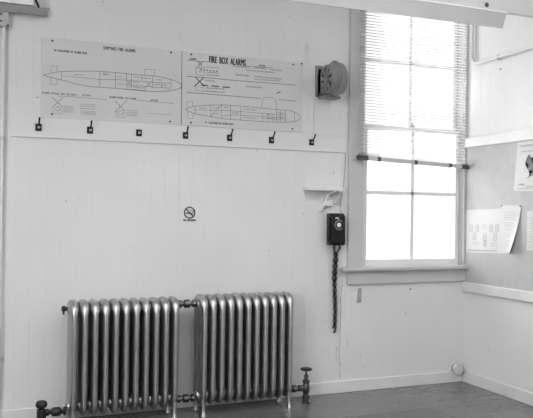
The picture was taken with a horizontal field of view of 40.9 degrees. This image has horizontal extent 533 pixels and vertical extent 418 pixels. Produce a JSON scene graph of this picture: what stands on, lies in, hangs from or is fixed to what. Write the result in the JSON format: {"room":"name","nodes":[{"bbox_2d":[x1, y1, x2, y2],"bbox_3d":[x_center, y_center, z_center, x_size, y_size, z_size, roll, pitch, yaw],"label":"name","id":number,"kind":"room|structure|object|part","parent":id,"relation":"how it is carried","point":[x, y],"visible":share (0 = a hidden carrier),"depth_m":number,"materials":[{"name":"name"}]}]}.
{"room":"emergency services station","nodes":[
{"label":"emergency services station","id":0,"kind":"room"},
{"bbox_2d":[0,0,464,409],"bbox_3d":[-1.225,-0.300,4.338,6.136,3.100,0.162,1,0,-22],"label":"wall","id":1,"kind":"structure","parent":0,"point":[87,220],"depth_m":4.55,"materials":[{"name":"grey paint"}]},
{"bbox_2d":[0,27,6,369],"bbox_3d":[-1.528,0.100,4.106,0.054,2.289,0.042,1,0,-22],"label":"conduit","id":2,"kind":"object","parent":1,"relation":"attached to","point":[2,138],"visible":1,"depth_m":4.09,"materials":[{"name":"white metal"}]},
{"bbox_2d":[0,11,8,28],"bbox_3d":[-1.538,-1.087,4.094,0.119,0.085,0.056,1,0,-22],"label":"electrical box","id":3,"kind":"object","parent":1,"relation":"attached to","point":[4,16],"visible":1,"depth_m":4.08,"materials":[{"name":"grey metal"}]},
{"bbox_2d":[0,0,49,15],"bbox_3d":[-1.876,-1.229,3.960,1.299,0.184,0.046,1,0,-22],"label":"tray","id":4,"kind":"object","parent":1,"relation":"attached to","point":[31,7],"visible":1,"depth_m":4.14,"materials":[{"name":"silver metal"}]},
{"bbox_2d":[41,37,181,125],"bbox_3d":[-0.932,-0.771,4.367,0.853,0.476,0.010,1,0,-22],"label":"sign","id":5,"kind":"object","parent":1,"relation":"attached to","point":[81,80],"visible":1,"depth_m":4.36,"materials":[{"name":"grey paper"}]},
{"bbox_2d":[64,73,166,115],"bbox_3d":[-0.901,-0.697,4.378,0.662,0.262,0.001,1,0,-22],"label":"print","id":6,"kind":"object","parent":5,"relation":"attached to","point":[103,73],"depth_m":4.34},
{"bbox_2d":[10,116,345,152],"bbox_3d":[-0.465,-0.466,4.559,2.205,0.120,0.010,1,0,-22],"label":"board","id":7,"kind":"object","parent":1,"relation":"attached to","point":[20,126],"visible":1,"depth_m":4.50,"materials":[{"name":"paint"}]},
{"bbox_2d":[35,117,41,130],"bbox_3d":[-1.328,-0.496,4.167,0.036,0.075,0.065,1,0,-22],"label":"coat hook","id":8,"kind":"object","parent":7,"relation":"attached to","point":[38,127],"visible":1,"depth_m":4.18,"materials":[{"name":"black metal"}]},
{"bbox_3d":[-1.339,-0.480,4.193,0.036,0.042,0.009,1,0,-22],"label":"plate","id":9,"kind":"part","parent":8,"relation":"part of","materials":[{"name":"black metal"}]},
{"bbox_2d":[87,120,92,133],"bbox_3d":[-1.053,-0.492,4.279,0.036,0.075,0.065,1,0,-22],"label":"coat hook","id":10,"kind":"object","parent":7,"relation":"attached to","point":[89,129],"visible":1,"depth_m":4.30,"materials":[{"name":"black metal"}]},
{"bbox_3d":[-1.064,-0.475,4.305,0.036,0.042,0.009,1,0,-22],"label":"plate","id":11,"kind":"part","parent":10,"relation":"part of","materials":[{"name":"black metal"}]},
{"bbox_2d":[136,129,141,135],"bbox_3d":[-0.788,-0.471,4.415,0.036,0.042,0.015,1,0,-22],"label":"coat hook","id":12,"kind":"object","parent":7,"relation":"attached to","point":[138,131],"visible":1,"depth_m":4.41,"materials":[{"name":"black metal"}]},
{"bbox_2d":[183,126,188,138],"bbox_3d":[-0.503,-0.483,4.505,0.036,0.075,0.065,1,0,-22],"label":"coat hook","id":13,"kind":"object","parent":7,"relation":"attached to","point":[185,134],"visible":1,"depth_m":4.52,"materials":[{"name":"black metal"}]},
{"bbox_2d":[227,129,233,140],"bbox_3d":[-0.229,-0.479,4.617,0.036,0.075,0.065,1,0,-22],"label":"coat hook","id":14,"kind":"object","parent":7,"relation":"attached to","point":[229,137],"visible":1,"depth_m":4.63,"materials":[{"name":"black metal"}]},
{"bbox_2d":[269,131,275,142],"bbox_3d":[0.044,-0.475,4.729,0.036,0.075,0.065,1,0,-22],"label":"coat hook","id":15,"kind":"object","parent":7,"relation":"attached to","point":[271,139],"visible":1,"depth_m":4.75,"materials":[{"name":"black metal"}]},
{"bbox_2d":[309,134,315,145],"bbox_3d":[0.319,-0.471,4.842,0.036,0.075,0.065,1,0,-22],"label":"coat hook","id":16,"kind":"object","parent":7,"relation":"attached to","point":[311,141],"visible":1,"depth_m":4.86,"materials":[{"name":"black metal"}]},
{"bbox_2d":[183,207,195,220],"bbox_3d":[-0.490,0.031,4.554,0.083,0.092,0.002,1,0,-22],"label":"sticker","id":17,"kind":"object","parent":1,"relation":"attached to","point":[189,212],"visible":1,"depth_m":4.55,"materials":[{"name":"grey paper"}]},
{"bbox_2d":[0,371,461,417],"bbox_3d":[-1.220,1.208,4.248,5.800,0.082,0.016,1,0,-22],"label":"baseboard","id":18,"kind":"structure","parent":1,"relation":"attached to","point":[321,388],"depth_m":4.94,"materials":[{"name":"white paint"}]},
{"bbox_2d":[181,51,302,131],"bbox_3d":[-0.150,-0.762,4.688,0.848,0.472,0.010,1,0,-22],"label":"sign","id":19,"kind":"object","parent":1,"relation":"attached to","point":[223,91],"visible":1,"depth_m":4.68,"materials":[{"name":"grey paper"}]},
{"bbox_2d":[198,66,281,118],"bbox_3d":[-0.160,-0.770,4.682,0.605,0.344,0.001,1,0,-22],"label":"print","id":20,"kind":"object","parent":19,"relation":"attached to","point":[206,66],"depth_m":4.70},
{"bbox_2d":[303,186,344,210],"bbox_3d":[0.401,-0.069,4.874,0.298,0.161,0.085,1,0,-22],"label":"wall shelf","id":21,"kind":"object","parent":1,"relation":"attached to","point":[328,190],"visible":1,"depth_m":4.88,"materials":[{"name":"white paint"}]},
{"bbox_2d":[325,200,332,205],"bbox_3d":[0.423,-0.041,4.910,0.063,0.046,0.036,1,0,-22],"label":"junction box","id":22,"kind":"object","parent":1,"relation":"attached to","point":[327,202],"visible":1,"depth_m":4.89,"materials":[{"name":"white paint"}]},
{"bbox_2d":[315,60,347,99],"bbox_3d":[0.455,-0.873,4.802,0.160,0.243,0.257,1,0,-22],"label":"bell","id":23,"kind":"object","parent":1,"relation":"attached to","point":[331,79],"depth_m":4.75,"materials":[{"name":"grey metal"}]},
{"bbox_3d":[0.408,-0.874,4.916,0.160,0.215,0.012,1,0,-22],"label":"mounting plate","id":24,"kind":"part","parent":23,"relation":"part of","materials":[{"name":"grey metal"}]},
{"bbox_2d":[321,67,331,90],"bbox_3d":[0.401,-0.869,4.773,0.014,0.164,0.164,1,0,-22],"label":"air vent","id":25,"kind":"object","parent":23,"relation":"in","point":[326,73],"depth_m":4.77,"materials":[{"name":"grey metal"}]},
{"bbox_2d":[326,213,344,333],"bbox_3d":[0.468,0.443,4.893,0.126,0.828,0.102,1,0,-22],"label":"wall telephone","id":26,"kind":"object","parent":1,"relation":"attached to","point":[335,221],"visible":1,"depth_m":4.88,"materials":[{"name":"black plastic"}]},
{"bbox_3d":[0.480,0.549,4.916,0.067,0.615,0.037,1,0,-22],"label":"coiled cord","id":27,"kind":"part","parent":26,"relation":"part of","materials":[{"name":"black plastic"}]},
{"bbox_3d":[0.490,0.109,4.865,0.088,0.088,0.018,1,0,-22],"label":"dial plate","id":28,"kind":"part","parent":26,"relation":"part of","materials":[{"name":"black metal"}]},
{"bbox_2d":[357,288,361,301],"bbox_3d":[0.652,0.605,5.018,0.035,0.102,0.010,1,0,-22],"label":"strap","id":29,"kind":"object","parent":1,"relation":"attached to","point":[359,294],"visible":1,"depth_m":5.01,"materials":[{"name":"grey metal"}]},
{"bbox_2d":[340,9,468,284],"bbox_3d":[0.990,-0.602,5.214,1.060,2.270,0.222,1,0,-22],"label":"window","id":30,"kind":"structure","parent":1,"relation":"in","point":[359,269],"depth_m":5.17,"materials":[{"name":"grey paint"}]},
{"bbox_3d":[1.049,-1.087,5.288,0.853,1.038,0.036,1,0,-22],"label":"sash","id":31,"kind":"part","parent":30,"relation":"part of","materials":[{"name":"glass"}]},
{"bbox_3d":[1.052,-0.091,5.245,0.853,1.018,0.036,1,0,-22],"label":"sash","id":32,"kind":"part","parent":30,"relation":"part of","materials":[{"name":"paint"}]},
{"bbox_2d":[357,11,468,168],"bbox_3d":[1.074,-0.952,5.141,0.932,1.299,0.036,1,0,-22],"label":"blind","id":33,"kind":"object","parent":30,"relation":"attached to","point":[362,156],"visible":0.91,"depth_m":5.13,"materials":[{"name":"white paint"}]},
{"bbox_3d":[0.796,-0.965,5.027,0.002,1.211,0.029,1,0,-22],"label":"ladder cord","id":34,"kind":"part","parent":33,"relation":"part of","materials":[{"name":"white fabric"}]},
{"bbox_3d":[1.065,-0.335,5.138,0.914,0.060,0.028,1,0,-22],"label":"rail","id":35,"kind":"part","parent":33,"relation":"part of","materials":[{"name":"silver metal"}]},
{"bbox_3d":[1.078,-0.955,5.143,0.002,1.222,0.029,1,0,-22],"label":"ladder cord","id":36,"kind":"part","parent":33,"relation":"part of","materials":[{"name":"white fabric"}]},
{"bbox_3d":[1.356,-0.945,5.256,0.002,1.233,0.029,1,0,-22],"label":"ladder cord","id":37,"kind":"part","parent":33,"relation":"part of","materials":[{"name":"white fabric"}]},
{"bbox_2d":[452,363,463,375],"bbox_3d":[1.418,1.189,5.308,0.096,0.088,0.056,1,0,-22],"label":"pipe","id":38,"kind":"object","parent":1,"relation":"attached to","point":[458,369],"visible":1,"depth_m":5.28,"materials":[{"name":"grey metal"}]},
{"bbox_2d":[79,381,532,417],"bbox_3d":[0.111,1.312,1.019,6.136,0.120,7.320,1,0,-22],"label":"floor","id":39,"kind":"structure","parent":0,"point":[461,399],"depth_m":4.59,"materials":[{"name":"tile"}]},
{"bbox_2d":[35,400,65,417],"bbox_3d":[-1.233,1.169,4.078,0.168,0.158,0.066,1,0,-22],"label":"radiator valve","id":40,"kind":"object","parent":39,"relation":"on","point":[42,412],"visible":1,"depth_m":4.05,"materials":[{"name":"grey metal"}]},
{"bbox_2d":[61,296,179,417],"bbox_3d":[-0.864,0.891,4.229,0.684,0.725,0.210,1,0,-22],"label":"radiator","id":41,"kind":"object","parent":39,"relation":"on","point":[126,353],"visible":1,"depth_m":4.17,"materials":[{"name":"metal"}]},
{"bbox_2d":[61,306,67,314],"bbox_3d":[-1.161,0.583,4.107,0.034,0.052,0.036,1,0,-22],"label":"air vent","id":42,"kind":"object","parent":41,"relation":"attached to","point":[63,308],"depth_m":4.10,"materials":[{"name":"black metal"}]},
{"bbox_3d":[-1.098,1.180,4.051,0.040,0.140,0.057,1,0,-22],"label":"leg","id":43,"kind":"part","parent":41,"relation":"part of","materials":[{"name":"metal"}]},
{"bbox_3d":[-0.609,1.188,4.417,0.040,0.140,0.057,1,0,-22],"label":"leg","id":44,"kind":"part","parent":41,"relation":"part of","materials":[{"name":"metal"}]},
{"bbox_3d":[-0.551,1.188,4.275,0.040,0.140,0.057,1,0,-22],"label":"leg","id":45,"kind":"part","parent":41,"relation":"part of","materials":[{"name":"metal"}]},
{"bbox_2d":[192,291,293,417],"bbox_3d":[-0.138,0.898,4.527,0.647,0.733,0.210,1,0,-22],"label":"radiator","id":46,"kind":"object","parent":39,"relation":"on","point":[243,349],"visible":1,"depth_m":4.45,"materials":[{"name":"metal"}]},
{"bbox_2d":[177,394,195,402],"bbox_3d":[-0.496,1.162,4.380,0.133,0.052,0.052,1,0,-22],"label":"pipe union","id":47,"kind":"object","parent":46,"relation":"attached to","point":[184,398],"visible":0.78,"depth_m":4.36,"materials":[{"name":"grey metal"}]},
{"bbox_2d":[179,299,196,307],"bbox_3d":[-0.489,0.582,4.383,0.133,0.052,0.052,1,0,-22],"label":"pipe union","id":48,"kind":"object","parent":46,"relation":"attached to","point":[187,303],"visible":0.84,"depth_m":4.37,"materials":[{"name":"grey metal"}]},
{"bbox_3d":[-0.443,1.191,4.485,0.040,0.140,0.057,1,0,-22],"label":"leg","id":49,"kind":"part","parent":46,"relation":"part of","materials":[{"name":"metal"}]},
{"bbox_3d":[-0.385,1.191,4.343,0.040,0.140,0.057,1,0,-22],"label":"leg","id":50,"kind":"part","parent":46,"relation":"part of","materials":[{"name":"metal"}]},
{"bbox_3d":[0.144,1.199,4.560,0.040,0.140,0.057,1,0,-22],"label":"leg","id":51,"kind":"part","parent":46,"relation":"part of","materials":[{"name":"metal"}]},
{"bbox_2d":[292,367,311,403],"bbox_3d":[0.220,1.157,4.674,0.165,0.227,0.078,1,0,-22],"label":"radiator valve","id":52,"kind":"object","parent":39,"relation":"on","point":[305,387],"visible":0.96,"depth_m":4.67,"materials":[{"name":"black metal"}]},
{"bbox_2d":[463,0,532,392],"bbox_3d":[2.897,-0.256,2.160,0.160,3.100,7.000,1,0,-22],"label":"wall","id":53,"kind":"structure","parent":0,"point":[497,331],"depth_m":5.01,"materials":[{"name":"white paint"}]},
{"bbox_2d":[462,371,532,405],"bbox_3d":[2.795,1.252,2.120,0.016,0.082,7.000,1,0,-22],"label":"baseboard","id":54,"kind":"structure","parent":53,"relation":"attached to","point":[526,397],"depth_m":4.96,"materials":[{"name":"white paint"}]},
{"bbox_2d":[462,282,532,302],"bbox_3d":[2.801,0.583,2.121,0.024,0.069,6.998,1,0,-22],"label":"trim","id":55,"kind":"structure","parent":53,"relation":"attached to","point":[514,294],"depth_m":4.98,"materials":[{"name":"white paint"}]},
{"bbox_2d":[463,140,532,291],"bbox_3d":[2.227,0.045,3.561,0.008,1.004,3.900,1,0,-22],"label":"tackboard","id":56,"kind":"object","parent":53,"relation":"attached to","point":[490,175],"visible":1,"depth_m":5.01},
{"bbox_2d":[465,209,506,253],"bbox_3d":[1.572,0.160,5.141,0.003,0.327,0.461,1,0,-22],"label":"notice sheet","id":57,"kind":"object","parent":56,"relation":"attached to","point":[484,233],"visible":1,"depth_m":5.14,"materials":[{"name":"grey paper"}]},
{"bbox_2d":[470,224,498,250],"bbox_3d":[1.562,0.208,5.160,0.001,0.201,0.335,1,0,-22],"label":"print","id":58,"kind":"object","parent":57,"relation":"attached to","point":[470,224],"depth_m":5.08},
{"bbox_2d":[501,205,520,252],"bbox_3d":[1.648,0.138,4.877,0.056,0.335,0.195,1,0,-22],"label":"sheet","id":59,"kind":"object","parent":56,"relation":"attached to","point":[510,214],"visible":1,"depth_m":4.89,"materials":[{"name":"grey paper"}]},
{"bbox_2d":[514,140,532,190],"bbox_3d":[1.748,-0.284,4.724,0.006,0.340,0.316,1,0,-22],"label":"poster","id":60,"kind":"object","parent":56,"relation":"attached to","point":[523,181],"visible":1,"depth_m":4.78,"materials":[{"name":"grey paper"}]},
{"bbox_2d":[527,211,532,249],"bbox_3d":[1.774,0.142,4.650,0.003,0.262,0.222,1,0,-22],"label":"page","id":61,"kind":"object","parent":56,"relation":"attached to","point":[529,213],"visible":1,"depth_m":4.72,"materials":[{"name":"grey paper"}]},
{"bbox_2d":[464,129,532,147],"bbox_3d":[2.816,-0.491,2.125,0.024,0.071,6.996,1,0,-22],"label":"trim","id":62,"kind":"structure","parent":53,"relation":"attached to","point":[521,135],"depth_m":4.99,"materials":[{"name":"white paint"}]},
{"bbox_2d":[471,24,532,64],"bbox_3d":[2.154,-1.427,3.759,0.034,0.762,3.324,1,0,-22],"label":"conduit pipe","id":63,"kind":"object","parent":53,"relation":"attached to","point":[497,57],"visible":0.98,"depth_m":5.09,"materials":[{"name":"white metal"}]},
{"bbox_3d":[0.154,-1.897,1.034,6.136,0.100,7.320,1,0,-22],"label":"ceiling","id":64,"kind":"structure","parent":0,"visible":0},
{"bbox_2d":[286,0,532,27],"bbox_3d":[0.118,-1.455,3.742,3.816,0.760,0.042,1,0,-22],"label":"channel","id":65,"kind":"object","parent":64,"relation":"hanging from","point":[489,13],"visible":1,"depth_m":4.11,"materials":[{"name":"grey metal"}]}
]}

